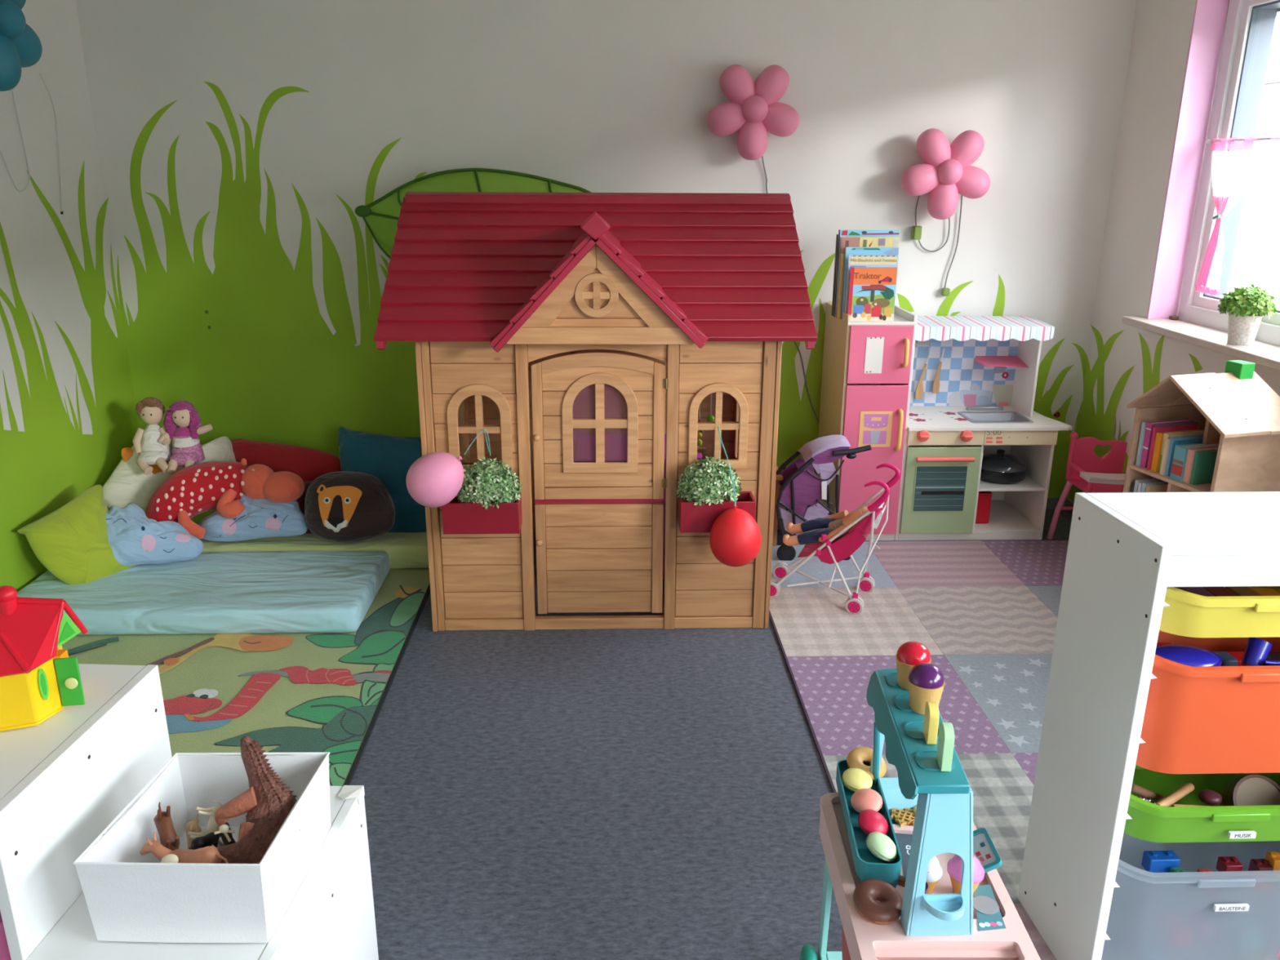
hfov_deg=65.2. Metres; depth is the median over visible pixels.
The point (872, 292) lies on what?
print
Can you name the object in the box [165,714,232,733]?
print
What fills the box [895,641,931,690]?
ice
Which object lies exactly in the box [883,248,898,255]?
print
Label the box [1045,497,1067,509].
baseboard
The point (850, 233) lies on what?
print
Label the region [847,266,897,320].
picture book
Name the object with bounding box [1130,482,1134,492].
book
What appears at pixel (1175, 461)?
print
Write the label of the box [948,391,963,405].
print
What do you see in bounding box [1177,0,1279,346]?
window
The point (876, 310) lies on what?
print
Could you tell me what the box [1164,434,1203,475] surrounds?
book
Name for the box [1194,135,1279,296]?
cafe curtain
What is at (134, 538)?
cushion
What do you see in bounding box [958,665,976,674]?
print
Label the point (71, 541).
pillow
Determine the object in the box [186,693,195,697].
print
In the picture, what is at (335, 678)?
print
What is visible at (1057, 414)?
decoration
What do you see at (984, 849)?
card reader
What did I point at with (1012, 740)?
print
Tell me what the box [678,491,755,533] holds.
flower box
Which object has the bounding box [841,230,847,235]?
print
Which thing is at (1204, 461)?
book
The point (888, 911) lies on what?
doughnut
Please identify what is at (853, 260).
print
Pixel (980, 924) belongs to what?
print
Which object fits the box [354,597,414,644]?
print
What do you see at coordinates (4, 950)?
storage bin
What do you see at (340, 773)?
print
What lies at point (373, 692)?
print
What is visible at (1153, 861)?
brick
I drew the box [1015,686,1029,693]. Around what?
print
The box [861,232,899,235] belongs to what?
print
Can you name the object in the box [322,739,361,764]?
print
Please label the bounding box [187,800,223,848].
animal
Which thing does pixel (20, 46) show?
lamp
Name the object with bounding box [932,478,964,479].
print
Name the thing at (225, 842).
animal
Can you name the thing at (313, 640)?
print
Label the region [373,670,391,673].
print
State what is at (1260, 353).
windowsill
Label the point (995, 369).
print
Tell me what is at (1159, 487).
book
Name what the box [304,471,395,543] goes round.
cushion
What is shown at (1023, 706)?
print
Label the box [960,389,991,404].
print
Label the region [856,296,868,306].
print
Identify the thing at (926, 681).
toy ice cream
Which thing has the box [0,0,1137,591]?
wall
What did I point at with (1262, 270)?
ground
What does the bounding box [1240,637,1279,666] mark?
jug
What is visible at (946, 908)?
tray
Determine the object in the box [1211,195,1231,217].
drape
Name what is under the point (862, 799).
macaron
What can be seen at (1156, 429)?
book
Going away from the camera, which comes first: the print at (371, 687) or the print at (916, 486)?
the print at (371, 687)
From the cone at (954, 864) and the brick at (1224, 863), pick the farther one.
the brick at (1224, 863)
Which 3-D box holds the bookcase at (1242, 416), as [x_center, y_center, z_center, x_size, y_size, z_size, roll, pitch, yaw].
[1.845,0.134,3.321,0.335,0.977,0.401,-5,18,-16]
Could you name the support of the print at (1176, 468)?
attached to the book at (1180, 453)
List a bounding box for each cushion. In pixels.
[105,502,203,566]
[198,493,307,542]
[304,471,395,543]
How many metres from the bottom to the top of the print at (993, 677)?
0.001 m
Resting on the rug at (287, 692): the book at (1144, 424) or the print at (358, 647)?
the print at (358, 647)
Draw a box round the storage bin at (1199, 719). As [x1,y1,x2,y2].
[1135,630,1279,773]
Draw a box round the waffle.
[890,808,915,826]
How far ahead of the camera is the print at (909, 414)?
4.53 m
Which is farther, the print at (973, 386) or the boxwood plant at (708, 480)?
the print at (973, 386)
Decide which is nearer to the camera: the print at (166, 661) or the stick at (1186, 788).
the stick at (1186, 788)
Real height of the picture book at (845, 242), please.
0.338 m
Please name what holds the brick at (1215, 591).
in the storage bin at (1188, 614)
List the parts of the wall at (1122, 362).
painted grass blade, painted grass blade, painted grass blade, painted grass blade, painted grass blade, painted grass blade, painted grass blade, painted grass blade, painted grass blade, painted grass blade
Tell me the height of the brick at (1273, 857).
0.045 m
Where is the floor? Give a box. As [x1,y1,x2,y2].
[350,509,1071,959]
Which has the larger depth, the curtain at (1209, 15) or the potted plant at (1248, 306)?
the curtain at (1209, 15)
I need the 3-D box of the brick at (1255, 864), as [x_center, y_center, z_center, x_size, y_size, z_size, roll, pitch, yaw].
[1.252,0.784,2.020,0.030,0.037,0.030,0,17,-2]
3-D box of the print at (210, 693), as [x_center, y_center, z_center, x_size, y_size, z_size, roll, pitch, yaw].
[-1.344,0.670,3.146,0.035,0.002,0.059,-9,19,-26]
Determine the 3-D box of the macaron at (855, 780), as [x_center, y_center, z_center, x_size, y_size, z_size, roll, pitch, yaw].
[0.422,0.582,1.942,0.058,0.034,0.058,0,17,-2]
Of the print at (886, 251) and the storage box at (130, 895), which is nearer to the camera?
the storage box at (130, 895)
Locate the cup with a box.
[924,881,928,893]
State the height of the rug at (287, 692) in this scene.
0.014 m
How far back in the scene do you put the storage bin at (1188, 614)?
1.77 m
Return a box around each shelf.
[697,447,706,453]
[875,668,969,793]
[974,355,1028,367]
[978,475,1044,491]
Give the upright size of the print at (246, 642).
0.002 m
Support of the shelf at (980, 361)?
attached to the toy kitchen at (872, 371)
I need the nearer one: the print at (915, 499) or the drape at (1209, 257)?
the drape at (1209, 257)
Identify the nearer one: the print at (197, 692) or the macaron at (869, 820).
the macaron at (869, 820)
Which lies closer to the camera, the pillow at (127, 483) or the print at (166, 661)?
the print at (166, 661)
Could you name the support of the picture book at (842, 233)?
on the toy kitchen at (872, 371)
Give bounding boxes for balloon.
[405,429,490,507]
[709,426,761,566]
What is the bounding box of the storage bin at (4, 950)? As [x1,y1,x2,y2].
[0,911,11,959]
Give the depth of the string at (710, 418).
3.63 m
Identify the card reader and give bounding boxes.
[973,827,1002,873]
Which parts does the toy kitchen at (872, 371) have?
panel, panel, fridge door, dispenser panel, fridge door, panel, handle, panel, handle, knob, oven glass, oven door, handle, panel, panel, knob, control panel, panel, panel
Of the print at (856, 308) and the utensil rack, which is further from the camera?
the utensil rack
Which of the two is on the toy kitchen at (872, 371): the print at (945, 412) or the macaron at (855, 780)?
the print at (945, 412)
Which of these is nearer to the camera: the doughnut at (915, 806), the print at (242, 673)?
the doughnut at (915, 806)
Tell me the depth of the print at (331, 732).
2.93 m
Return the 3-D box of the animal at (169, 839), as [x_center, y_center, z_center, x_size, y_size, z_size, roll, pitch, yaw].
[-0.777,0.591,1.651,0.027,0.115,0.080,-13,22,-36]
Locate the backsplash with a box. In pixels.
[909,337,1018,406]
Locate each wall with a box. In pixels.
[0,0,125,463]
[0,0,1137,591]
[1072,0,1279,455]
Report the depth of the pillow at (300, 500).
4.20 m
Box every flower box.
[441,492,522,533]
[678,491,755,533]
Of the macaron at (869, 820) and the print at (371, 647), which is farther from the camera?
the print at (371, 647)
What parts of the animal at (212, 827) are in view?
leg, leg, leg, leg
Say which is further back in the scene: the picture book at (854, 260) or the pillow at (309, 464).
the pillow at (309, 464)
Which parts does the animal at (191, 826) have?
leg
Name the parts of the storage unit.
tall panel, panel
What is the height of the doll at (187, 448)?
0.287 m
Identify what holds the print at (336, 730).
on the rug at (287, 692)
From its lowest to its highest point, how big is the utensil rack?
0.021 m
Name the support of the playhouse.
on the floor
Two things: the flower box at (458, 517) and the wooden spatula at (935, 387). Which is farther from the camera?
the wooden spatula at (935, 387)
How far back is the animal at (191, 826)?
1.71 m
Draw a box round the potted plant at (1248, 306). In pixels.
[1217,283,1276,345]
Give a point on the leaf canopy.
(380, 216)
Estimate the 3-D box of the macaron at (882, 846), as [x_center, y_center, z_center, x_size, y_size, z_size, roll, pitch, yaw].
[0.423,0.642,1.752,0.055,0.040,0.058,0,17,-2]
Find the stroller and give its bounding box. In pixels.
[769,463,901,613]
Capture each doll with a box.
[132,396,172,475]
[158,400,212,474]
[782,506,870,546]
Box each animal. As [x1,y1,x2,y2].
[139,831,228,863]
[153,801,179,850]
[185,813,201,848]
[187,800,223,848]
[189,822,229,849]
[218,827,235,845]
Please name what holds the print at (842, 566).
on the rug at (984, 612)
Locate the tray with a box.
[922,895,964,920]
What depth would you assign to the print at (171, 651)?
3.42 m
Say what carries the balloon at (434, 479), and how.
attached to the playhouse
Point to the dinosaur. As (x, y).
(267, 802)
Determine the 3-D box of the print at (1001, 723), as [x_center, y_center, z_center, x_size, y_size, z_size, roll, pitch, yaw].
[1.098,0.731,3.002,0.063,0.001,0.064,0,17,-2]
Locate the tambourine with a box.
[1222,774,1279,805]
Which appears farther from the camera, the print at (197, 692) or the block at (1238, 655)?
the print at (197, 692)
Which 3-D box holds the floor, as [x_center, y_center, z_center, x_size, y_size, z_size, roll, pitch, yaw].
[-0.018,1.156,1.830,5.040,0.100,7.000,0,17,-2]
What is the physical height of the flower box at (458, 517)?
0.109 m
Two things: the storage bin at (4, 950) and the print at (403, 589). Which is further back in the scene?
the print at (403, 589)
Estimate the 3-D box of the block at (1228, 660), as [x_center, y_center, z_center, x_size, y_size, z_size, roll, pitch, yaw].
[1.108,0.362,1.919,0.048,0.056,0.040,0,17,-2]
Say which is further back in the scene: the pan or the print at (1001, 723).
the pan
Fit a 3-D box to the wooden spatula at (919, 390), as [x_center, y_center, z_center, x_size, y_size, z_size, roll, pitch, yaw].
[1.309,-0.486,4.629,0.056,0.229,0.011,0,17,-2]
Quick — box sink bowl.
[962,413,1028,422]
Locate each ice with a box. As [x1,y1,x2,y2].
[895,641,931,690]
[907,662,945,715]
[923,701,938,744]
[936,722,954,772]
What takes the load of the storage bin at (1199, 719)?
in the shelving unit at (1124, 551)
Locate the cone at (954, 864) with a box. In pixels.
[946,853,984,893]
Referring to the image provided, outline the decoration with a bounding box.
[1053,411,1060,417]
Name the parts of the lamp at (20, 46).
bulb, cord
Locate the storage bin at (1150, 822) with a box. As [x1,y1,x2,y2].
[1123,764,1279,842]
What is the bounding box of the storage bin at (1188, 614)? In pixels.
[1159,586,1279,637]
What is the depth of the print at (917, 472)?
4.37 m
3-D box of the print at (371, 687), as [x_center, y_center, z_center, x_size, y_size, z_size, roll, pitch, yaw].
[-0.854,0.666,3.177,0.016,0.002,0.091,1,17,2]
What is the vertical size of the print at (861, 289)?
0.040 m
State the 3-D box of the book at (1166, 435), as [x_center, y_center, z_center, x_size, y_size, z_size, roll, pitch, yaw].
[1.793,-0.094,3.300,0.172,0.132,0.020,-5,18,-16]
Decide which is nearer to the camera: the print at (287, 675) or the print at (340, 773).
the print at (340, 773)
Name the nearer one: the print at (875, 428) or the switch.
the print at (875, 428)
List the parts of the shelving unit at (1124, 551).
panel, rail, rail, rail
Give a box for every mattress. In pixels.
[16,551,389,635]
[191,508,428,568]
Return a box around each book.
[831,234,838,315]
[833,229,899,316]
[835,236,899,318]
[840,247,898,319]
[844,254,898,319]
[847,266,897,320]
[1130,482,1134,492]
[1133,477,1161,492]
[1135,418,1184,466]
[1137,480,1162,492]
[1139,418,1194,467]
[1141,480,1168,492]
[1145,483,1168,492]
[1146,423,1197,470]
[1151,429,1199,471]
[1153,422,1198,426]
[1157,430,1204,472]
[1159,437,1170,475]
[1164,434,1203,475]
[1168,439,1202,476]
[1169,442,1218,481]
[1182,446,1217,484]
[1189,449,1217,484]
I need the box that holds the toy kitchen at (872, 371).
[816,301,1072,541]
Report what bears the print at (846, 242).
attached to the picture book at (845, 242)
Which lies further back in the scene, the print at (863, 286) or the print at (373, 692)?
the print at (863, 286)
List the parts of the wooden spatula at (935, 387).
blade, handle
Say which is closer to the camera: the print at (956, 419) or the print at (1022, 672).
the print at (1022, 672)
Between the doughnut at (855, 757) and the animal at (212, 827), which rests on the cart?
the doughnut at (855, 757)
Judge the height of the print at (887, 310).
0.040 m
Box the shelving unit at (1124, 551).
[1017,491,1279,959]
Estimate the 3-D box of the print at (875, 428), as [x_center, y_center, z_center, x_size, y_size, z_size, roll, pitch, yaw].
[1.011,-0.218,4.301,0.139,0.157,0.001,0,17,-2]
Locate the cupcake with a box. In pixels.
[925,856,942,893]
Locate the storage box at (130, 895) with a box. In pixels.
[73,751,330,942]
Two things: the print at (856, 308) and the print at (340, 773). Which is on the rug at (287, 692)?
the print at (340, 773)
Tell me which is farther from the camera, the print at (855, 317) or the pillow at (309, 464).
the pillow at (309, 464)
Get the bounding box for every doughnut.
[846,746,886,781]
[853,878,902,924]
[912,805,916,814]
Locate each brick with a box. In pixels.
[1141,850,1180,872]
[1169,866,1185,872]
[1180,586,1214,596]
[1196,868,1213,871]
[1202,586,1236,596]
[1215,856,1243,871]
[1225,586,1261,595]
[1248,858,1273,871]
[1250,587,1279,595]
[1265,851,1279,870]
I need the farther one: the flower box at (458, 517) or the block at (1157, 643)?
the flower box at (458, 517)
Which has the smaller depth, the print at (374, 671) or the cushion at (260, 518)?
the print at (374, 671)
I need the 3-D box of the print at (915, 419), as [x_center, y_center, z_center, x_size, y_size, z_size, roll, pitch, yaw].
[1.240,-0.266,4.438,0.059,0.001,0.056,0,17,-2]
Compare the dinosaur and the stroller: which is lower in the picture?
the dinosaur
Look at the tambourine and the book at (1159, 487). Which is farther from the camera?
the book at (1159, 487)
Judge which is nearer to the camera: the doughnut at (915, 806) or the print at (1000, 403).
the doughnut at (915, 806)
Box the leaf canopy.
[355,168,591,259]
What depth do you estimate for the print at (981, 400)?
4.70 m
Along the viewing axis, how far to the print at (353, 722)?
2.99 m
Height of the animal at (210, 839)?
0.055 m
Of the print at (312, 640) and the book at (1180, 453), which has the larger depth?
the print at (312, 640)
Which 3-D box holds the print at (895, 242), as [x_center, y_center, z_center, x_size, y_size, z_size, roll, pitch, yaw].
[1.074,-0.991,4.207,0.022,0.041,0.001,0,17,-2]
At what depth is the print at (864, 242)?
4.20 m
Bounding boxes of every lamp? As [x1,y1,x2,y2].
[0,0,62,212]
[706,64,818,422]
[900,128,990,296]
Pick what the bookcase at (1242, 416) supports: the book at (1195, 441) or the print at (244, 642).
the book at (1195, 441)
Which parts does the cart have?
rail, leg, panel, button panel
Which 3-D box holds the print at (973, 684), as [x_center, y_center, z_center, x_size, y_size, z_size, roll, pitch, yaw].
[1.087,0.659,3.230,0.044,0.001,0.043,0,17,-2]
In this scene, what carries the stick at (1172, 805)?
in the storage bin at (1150, 822)
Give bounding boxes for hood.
[797,435,850,462]
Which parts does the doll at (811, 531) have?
trouser leg, trouser leg, arm, arm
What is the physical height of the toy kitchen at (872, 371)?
1.017 m
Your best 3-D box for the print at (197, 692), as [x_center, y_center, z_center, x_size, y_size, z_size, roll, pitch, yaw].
[-1.379,0.670,3.147,0.045,0.002,0.055,-9,20,-28]
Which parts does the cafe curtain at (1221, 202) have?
rod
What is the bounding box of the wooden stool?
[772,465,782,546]
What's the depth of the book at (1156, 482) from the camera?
3.35 m
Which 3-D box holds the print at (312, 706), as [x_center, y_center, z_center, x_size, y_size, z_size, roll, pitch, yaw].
[-0.957,0.696,3.078,0.114,0.002,0.023,2,17,4]
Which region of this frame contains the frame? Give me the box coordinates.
[697,430,706,457]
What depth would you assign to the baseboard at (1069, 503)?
4.87 m
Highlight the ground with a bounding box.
[1226,249,1279,305]
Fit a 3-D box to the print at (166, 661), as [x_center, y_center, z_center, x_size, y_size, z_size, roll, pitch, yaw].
[-1.563,0.606,3.344,0.050,0.002,0.057,-11,21,-32]
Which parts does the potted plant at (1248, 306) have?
pot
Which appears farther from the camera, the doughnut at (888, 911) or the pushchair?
the pushchair
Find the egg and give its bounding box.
[161,853,178,862]
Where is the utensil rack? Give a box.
[915,342,931,347]
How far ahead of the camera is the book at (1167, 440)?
3.26 m
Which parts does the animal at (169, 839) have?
leg, leg, leg, leg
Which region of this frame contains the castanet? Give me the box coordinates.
[1197,789,1222,804]
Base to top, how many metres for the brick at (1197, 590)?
0.064 m
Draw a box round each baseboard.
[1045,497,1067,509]
[1065,497,1074,515]
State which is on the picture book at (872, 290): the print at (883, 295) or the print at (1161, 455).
the print at (883, 295)
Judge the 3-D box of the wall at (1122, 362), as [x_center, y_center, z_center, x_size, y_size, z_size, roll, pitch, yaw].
[2.322,-0.122,1.349,0.382,2.650,6.700,0,17,-2]
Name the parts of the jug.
handle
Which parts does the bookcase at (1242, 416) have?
panel, shelf, roof panel, roof panel, roof panel, panel, roof panel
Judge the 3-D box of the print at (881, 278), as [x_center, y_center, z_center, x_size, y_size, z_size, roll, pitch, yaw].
[1.018,-0.836,4.163,0.053,0.022,0.003,0,17,-2]
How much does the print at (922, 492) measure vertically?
0.016 m
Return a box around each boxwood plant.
[455,456,522,510]
[675,456,742,506]
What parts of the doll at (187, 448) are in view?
arm, leg, leg, arm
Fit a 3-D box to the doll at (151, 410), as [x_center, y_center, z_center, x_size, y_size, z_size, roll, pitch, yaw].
[-2.032,-0.187,4.162,0.154,0.301,0.212,-6,19,-20]
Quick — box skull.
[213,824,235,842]
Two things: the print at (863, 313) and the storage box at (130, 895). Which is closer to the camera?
the storage box at (130, 895)
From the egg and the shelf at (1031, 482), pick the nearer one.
the egg
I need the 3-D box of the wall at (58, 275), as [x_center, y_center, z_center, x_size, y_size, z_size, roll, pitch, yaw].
[-2.366,-0.101,1.201,0.317,2.650,6.700,0,17,-2]
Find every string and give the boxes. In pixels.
[697,393,714,422]
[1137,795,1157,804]
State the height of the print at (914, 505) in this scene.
0.002 m
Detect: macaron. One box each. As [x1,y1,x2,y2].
[842,767,872,791]
[850,788,882,813]
[857,808,888,835]
[866,831,897,862]
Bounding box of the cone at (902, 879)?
[897,875,906,887]
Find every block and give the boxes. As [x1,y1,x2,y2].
[1156,642,1174,645]
[1212,651,1238,666]
[1224,360,1255,379]
[1226,651,1244,666]
[1262,651,1279,666]
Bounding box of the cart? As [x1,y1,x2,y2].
[800,668,1040,959]
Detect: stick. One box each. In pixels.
[1130,782,1171,806]
[1155,782,1194,806]
[1171,804,1211,806]
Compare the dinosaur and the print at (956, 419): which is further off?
the print at (956, 419)
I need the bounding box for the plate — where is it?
[1155,644,1222,666]
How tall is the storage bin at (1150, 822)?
0.098 m
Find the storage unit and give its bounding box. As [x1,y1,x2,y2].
[0,663,378,959]
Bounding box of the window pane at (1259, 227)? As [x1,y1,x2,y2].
[1234,41,1279,255]
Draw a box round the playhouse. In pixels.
[373,191,817,631]
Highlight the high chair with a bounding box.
[1046,431,1127,539]
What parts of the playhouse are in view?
post, post, post, rail, window casing, post, knob, knob, arched rail, rail, red rail, window casing, post, window casing, post, post, post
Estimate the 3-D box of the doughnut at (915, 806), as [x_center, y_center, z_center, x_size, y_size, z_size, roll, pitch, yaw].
[0.546,0.639,1.928,0.040,0.012,0.040,0,17,-2]
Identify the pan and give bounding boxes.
[980,448,1027,484]
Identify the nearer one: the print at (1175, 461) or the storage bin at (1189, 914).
the storage bin at (1189, 914)
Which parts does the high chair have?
leg, post, armrest, arm post, seat, backrest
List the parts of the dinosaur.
leg, leg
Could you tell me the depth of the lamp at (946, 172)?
4.29 m
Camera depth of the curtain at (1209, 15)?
3.98 m
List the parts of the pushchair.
seat, seat, handle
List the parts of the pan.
knob, lid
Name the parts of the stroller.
handle, handle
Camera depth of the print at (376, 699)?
3.12 m
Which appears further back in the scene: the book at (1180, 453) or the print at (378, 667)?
the print at (378, 667)
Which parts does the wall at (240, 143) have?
painted grass blade, painted grass blade, painted grass blade, painted grass blade, painted grass blade, painted grass blade, painted grass blade, painted grass blade, painted grass blade, painted grass blade, painted grass blade, painted grass blade, painted grass blade, painted grass blade, painted grass blade, painted grass blade, painted grass blade, painted grass blade, painted grass blade, painted grass blade, painted grass blade, painted grass blade, painted grass blade, painted grass blade, painted grass blade, painted grass blade, painted grass blade, painted grass blade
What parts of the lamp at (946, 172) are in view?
cord, bulb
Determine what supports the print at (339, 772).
on the rug at (287, 692)
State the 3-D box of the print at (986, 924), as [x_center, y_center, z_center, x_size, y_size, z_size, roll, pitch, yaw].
[0.567,0.726,1.634,0.010,0.001,0.010,0,17,-2]
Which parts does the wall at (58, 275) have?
painted grass blade, painted grass blade, painted grass blade, painted grass blade, painted grass blade, painted grass blade, painted grass blade, painted grass blade, painted grass blade, painted grass blade, painted grass blade, painted grass blade, painted grass blade, painted grass blade, painted grass blade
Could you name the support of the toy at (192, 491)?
on the cushion at (260, 518)
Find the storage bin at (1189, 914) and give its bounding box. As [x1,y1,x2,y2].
[1101,832,1279,959]
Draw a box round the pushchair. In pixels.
[775,435,871,560]
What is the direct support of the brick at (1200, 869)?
in the storage bin at (1189, 914)
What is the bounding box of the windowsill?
[1121,315,1279,370]
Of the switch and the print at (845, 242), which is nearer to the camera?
the print at (845, 242)
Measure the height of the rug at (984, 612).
0.011 m
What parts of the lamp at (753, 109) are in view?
bulb, cord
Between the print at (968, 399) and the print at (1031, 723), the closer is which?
the print at (1031, 723)
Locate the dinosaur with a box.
[214,735,302,863]
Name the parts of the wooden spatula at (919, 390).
blade, handle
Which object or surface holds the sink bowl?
on the toy kitchen at (872, 371)
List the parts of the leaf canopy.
edge rod, edge rod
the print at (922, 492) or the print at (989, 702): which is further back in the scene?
the print at (922, 492)
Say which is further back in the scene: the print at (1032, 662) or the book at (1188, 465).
the print at (1032, 662)
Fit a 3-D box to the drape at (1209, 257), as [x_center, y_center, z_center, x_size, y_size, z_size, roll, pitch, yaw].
[2.227,-0.891,3.918,0.008,0.265,0.095,0,17,-2]
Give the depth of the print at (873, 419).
4.29 m
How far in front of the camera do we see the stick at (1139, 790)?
1.95 m
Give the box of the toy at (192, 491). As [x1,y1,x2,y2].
[145,457,304,538]
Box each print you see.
[66,636,119,654]
[68,643,106,655]
[146,637,214,666]
[158,633,253,674]
[163,657,179,666]
[163,695,222,714]
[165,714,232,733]
[184,714,194,720]
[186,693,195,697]
[192,672,280,721]
[193,688,208,697]
[199,702,213,713]
[200,694,208,698]
[205,688,217,697]
[213,705,377,755]
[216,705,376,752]
[229,704,247,706]
[238,635,293,651]
[239,670,288,677]
[239,695,256,697]
[243,640,261,644]
[278,666,356,685]
[286,695,363,724]
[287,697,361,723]
[305,633,358,648]
[306,634,357,647]
[310,704,346,708]
[321,723,355,742]
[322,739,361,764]
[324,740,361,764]
[328,762,351,786]
[329,671,348,675]
[329,749,357,755]
[329,763,351,786]
[333,675,351,682]
[333,767,345,779]
[337,630,406,665]
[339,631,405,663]
[340,708,367,736]
[351,671,386,683]
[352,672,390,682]
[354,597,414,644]
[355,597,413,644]
[360,680,386,706]
[361,637,404,657]
[361,680,386,706]
[364,690,382,705]
[367,683,376,697]
[371,693,382,705]
[373,662,395,671]
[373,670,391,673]
[374,663,394,671]
[388,591,424,627]
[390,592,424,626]
[395,586,418,597]
[399,585,421,595]
[838,564,849,568]
[840,237,860,253]
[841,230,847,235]
[844,240,848,247]
[848,231,860,235]
[849,256,897,264]
[850,313,893,320]
[851,248,879,249]
[851,294,895,313]
[853,305,863,313]
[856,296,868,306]
[857,284,894,294]
[857,411,893,447]
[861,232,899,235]
[861,311,866,318]
[862,240,866,247]
[862,285,885,288]
[864,304,871,313]
[870,290,875,302]
[870,431,880,443]
[871,297,889,307]
[871,305,881,316]
[871,417,881,421]
[878,238,885,245]
[878,275,889,281]
[880,291,893,299]
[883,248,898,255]
[884,306,892,316]
[893,239,898,247]
[908,413,918,416]
[914,417,925,421]
[914,505,962,506]
[915,486,964,488]
[915,498,963,499]
[917,471,965,472]
[920,490,964,494]
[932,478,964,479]
[944,411,955,414]
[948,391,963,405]
[955,417,966,421]
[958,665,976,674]
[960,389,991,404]
[963,394,976,405]
[969,382,980,390]
[970,681,983,687]
[977,395,991,405]
[978,922,985,927]
[984,922,990,926]
[985,697,1003,706]
[990,674,1006,682]
[990,922,996,926]
[991,384,1013,405]
[992,366,1005,373]
[992,662,1007,669]
[995,718,1017,729]
[995,921,1002,926]
[998,401,1008,405]
[1006,733,1031,746]
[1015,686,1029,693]
[1018,668,1035,676]
[1019,702,1038,711]
[1027,720,1042,728]
[1028,658,1046,666]
[1157,454,1162,472]
[1170,463,1182,476]
[1173,458,1183,465]
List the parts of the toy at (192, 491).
leg, arm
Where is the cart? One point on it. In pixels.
(942, 924)
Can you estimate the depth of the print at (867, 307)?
4.20 m
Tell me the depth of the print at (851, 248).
4.18 m
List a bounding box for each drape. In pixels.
[1196,217,1221,286]
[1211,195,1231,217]
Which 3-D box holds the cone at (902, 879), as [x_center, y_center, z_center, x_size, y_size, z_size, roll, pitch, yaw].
[0.450,0.694,1.736,0.026,0.014,0.012,11,20,31]
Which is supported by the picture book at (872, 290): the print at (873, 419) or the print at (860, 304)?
the print at (860, 304)
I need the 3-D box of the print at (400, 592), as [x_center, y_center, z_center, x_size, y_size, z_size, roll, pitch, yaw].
[-0.911,0.438,3.906,0.087,0.002,0.101,9,19,26]
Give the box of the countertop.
[907,405,1072,431]
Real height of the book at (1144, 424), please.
0.150 m
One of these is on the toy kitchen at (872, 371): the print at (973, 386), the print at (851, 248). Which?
the print at (973, 386)
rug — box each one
[62,568,430,786]
[768,539,1068,959]
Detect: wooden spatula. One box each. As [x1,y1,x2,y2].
[915,350,931,399]
[932,347,945,393]
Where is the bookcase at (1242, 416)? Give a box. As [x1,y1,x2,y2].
[1123,371,1279,492]
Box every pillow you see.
[17,484,135,584]
[102,435,235,512]
[231,438,341,482]
[296,481,311,533]
[337,426,426,533]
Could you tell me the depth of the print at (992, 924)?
1.63 m
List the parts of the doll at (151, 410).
arm, leg, leg, arm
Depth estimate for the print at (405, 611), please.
3.75 m
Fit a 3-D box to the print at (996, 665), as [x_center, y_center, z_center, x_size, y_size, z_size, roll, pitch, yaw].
[1.204,0.622,3.352,0.053,0.001,0.053,0,17,-2]

